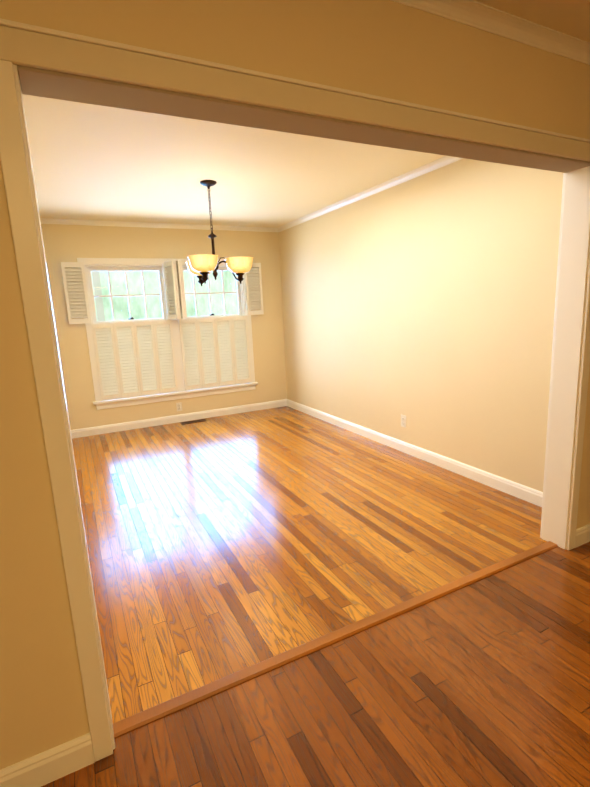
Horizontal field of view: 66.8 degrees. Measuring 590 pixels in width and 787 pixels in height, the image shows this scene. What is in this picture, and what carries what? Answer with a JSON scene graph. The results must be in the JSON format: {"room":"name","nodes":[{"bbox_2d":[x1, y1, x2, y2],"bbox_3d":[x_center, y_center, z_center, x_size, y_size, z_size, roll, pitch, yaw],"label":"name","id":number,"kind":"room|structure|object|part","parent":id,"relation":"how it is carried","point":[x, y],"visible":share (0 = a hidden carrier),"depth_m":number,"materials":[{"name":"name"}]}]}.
{"room":"empty dining room","nodes":[
{"label":"empty dining room","id":0,"kind":"room"},
{"bbox_2d":[41,224,286,429],"bbox_3d":[-1.540,-0.845,5.652,3.010,2.440,0.150,-8,12,-26],"label":"wall","id":1,"kind":"structure","parent":0,"point":[67,243],"depth_m":5.44,"materials":[{"name":"beige paint"}]},
{"bbox_2d":[61,262,90,323],"label":"window shutters","id":2,"kind":"object","parent":1,"relation":"attached to","point":[75,288],"depth_m":4.98,"materials":[{"name":"white paint"}]},
{"bbox_2d":[40,218,276,231],"bbox_3d":[-1.553,-2.003,5.337,2.880,0.048,0.048,-8,12,-26],"label":"crown molding","id":3,"kind":"structure","parent":1,"relation":"attached to","point":[43,220],"depth_m":5.27,"materials":[{"name":"white paint"}]},
{"bbox_2d":[77,258,257,409],"bbox_3d":[-1.528,-0.797,5.663,2.090,1.740,0.255,-8,12,-26],"label":"window","id":4,"kind":"structure","parent":1,"relation":"in","point":[181,393],"depth_m":5.49,"materials":[{"name":"white paint"}]},
{"bbox_3d":[-1.528,-0.802,5.662,1.850,1.550,0.085,-8,12,-26],"label":"window sashes","id":5,"kind":"part","parent":4,"relation":"part of","materials":[{"name":"white wood"}]},
{"bbox_2d":[92,316,250,400],"bbox_3d":[-1.468,-0.476,5.630,1.899,0.905,0.035,-8,12,-26],"label":"window shutters","id":6,"kind":"object","parent":4,"relation":"attached to","point":[120,349],"visible":1,"depth_m":5.57,"materials":[{"name":"white paint"}]},
{"bbox_2d":[163,261,186,318],"label":"window shutters","id":7,"kind":"object","parent":1,"relation":"attached to","point":[173,270],"depth_m":5.33,"materials":[{"name":"white paint"}]},
{"bbox_2d":[176,402,181,410],"bbox_3d":[-1.490,0.172,5.760,0.070,0.114,0.008,-8,12,-26],"label":"outlet","id":8,"kind":"object","parent":1,"relation":"attached to","point":[179,406],"visible":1,"depth_m":5.76,"materials":[{"name":"white plastic"}]},
{"bbox_2d":[71,399,286,438],"bbox_3d":[-1.455,0.316,5.798,2.940,0.100,0.016,-8,12,-26],"label":"baseboard","id":9,"kind":"structure","parent":1,"relation":"attached to","point":[117,427],"depth_m":5.74,"materials":[{"name":"white paint"}]},
{"bbox_2d":[244,263,263,314],"label":"window shutters","id":10,"kind":"object","parent":1,"relation":"attached to","point":[253,278],"depth_m":5.92,"materials":[{"name":"white paint"}]},
{"bbox_2d":[0,0,589,769],"bbox_3d":[1.133,-0.297,2.178,5.800,2.440,0.140,-8,12,-26],"label":"wall","id":11,"kind":"structure","parent":0,"point":[392,50],"depth_m":1.33,"materials":[{"name":"beige paint"}]},
{"bbox_2d":[0,733,94,786],"bbox_3d":[-0.989,1.171,1.247,0.780,0.100,0.016,-8,12,-26],"label":"baseboard","id":12,"kind":"structure","parent":11,"relation":"attached to","point":[55,763],"depth_m":1.36,"materials":[{"name":"white paint"}]},
{"bbox_2d":[0,18,589,761],"bbox_3d":[0.380,-0.015,1.839,2.480,2.082,0.184,-8,12,-26],"label":"door frame","id":13,"kind":"structure","parent":11,"relation":"attached to","point":[48,62],"depth_m":1.36,"materials":[{"name":"white paint"}]},
{"bbox_2d":[391,0,589,64],"bbox_3d":[1.122,-1.456,1.870,5.800,0.048,0.048,-8,12,-26],"label":"crown molding","id":14,"kind":"structure","parent":11,"relation":"attached to","point":[478,15],"depth_m":1.68,"materials":[{"name":"white paint"}]},
{"bbox_2d":[575,524,589,547],"bbox_3d":[2.664,0.660,3.039,2.478,0.100,0.016,-8,12,-26],"label":"baseboard","id":15,"kind":"structure","parent":11,"relation":"attached to","point":[583,533],"depth_m":2.52,"materials":[{"name":"white paint"}]},
{"bbox_2d":[22,0,589,227],"bbox_3d":[1.132,-1.534,1.827,6.080,0.120,9.090,-8,12,-26],"label":"ceiling","id":16,"kind":"structure","parent":0,"point":[97,162],"depth_m":3.28,"materials":[{"name":"paint"}]},
{"bbox_2d":[185,180,252,285],"bbox_3d":[-0.679,-1.354,3.820,0.606,0.827,0.620,-8,12,-26],"label":"chandelier","id":17,"kind":"object","parent":16,"relation":"hanging from","point":[201,267],"visible":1,"depth_m":3.77,"materials":[{"name":"beige glass"}]},
{"bbox_2d":[41,406,589,786],"bbox_3d":[1.246,0.967,2.308,6.080,0.100,9.090,-8,12,-26],"label":"floor","id":18,"kind":"structure","parent":0,"point":[219,547],"depth_m":2.05,"materials":[{"name":"brown wood"}]},
{"bbox_2d":[180,419,206,424],"bbox_3d":[-1.307,0.364,5.761,0.320,0.006,0.110,-8,12,-26],"label":"floor vent","id":19,"kind":"object","parent":18,"relation":"in","point":[194,421],"visible":1,"depth_m":5.75,"materials":[{"name":"brown metal"}]},
{"bbox_2d":[113,541,557,738],"bbox_3d":[0.426,1.000,2.034,2.368,0.011,0.058,-8,12,-26],"label":"threshold","id":20,"kind":"object","parent":18,"relation":"on","point":[154,713],"depth_m":1.84,"materials":[{"name":"brown wood"}]},
{"bbox_2d":[279,158,562,491],"bbox_3d":[0.812,-0.729,4.493,0.140,2.440,4.350,-8,12,-26],"label":"wall","id":21,"kind":"structure","parent":0,"point":[424,304],"depth_m":3.63,"materials":[{"name":"beige paint"}]},
{"bbox_2d":[276,156,462,231],"bbox_3d":[0.709,-1.879,4.161,0.048,0.048,4.200,-8,12,-26],"label":"crown molding","id":22,"kind":"structure","parent":21,"relation":"attached to","point":[426,168],"depth_m":4.06,"materials":[{"name":"white paint"}]},
{"bbox_2d":[401,414,405,427],"bbox_3d":[1.015,0.258,4.191,0.008,0.114,0.070,-8,12,-26],"label":"outlet","id":23,"kind":"object","parent":21,"relation":"attached to","point":[403,420],"visible":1,"depth_m":4.18,"materials":[{"name":"white plastic"}]},
{"bbox_2d":[287,399,542,506],"bbox_3d":[0.829,0.440,4.614,0.016,0.100,4.200,-8,12,-26],"label":"baseboard","id":24,"kind":"structure","parent":21,"relation":"attached to","point":[522,492],"depth_m":3.84,"materials":[{"name":"white paint"}]},
{"label":"outside","id":25,"kind":"structure","parent":0,"visible":0},
{"bbox_2d":[91,271,237,326],"bbox_3d":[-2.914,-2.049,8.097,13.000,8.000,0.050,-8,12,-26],"label":"window panes","id":26,"kind":"structure","parent":25,"point":[119,284],"depth_m":8.22,"materials":[{"name":"clear glass"}]}
]}

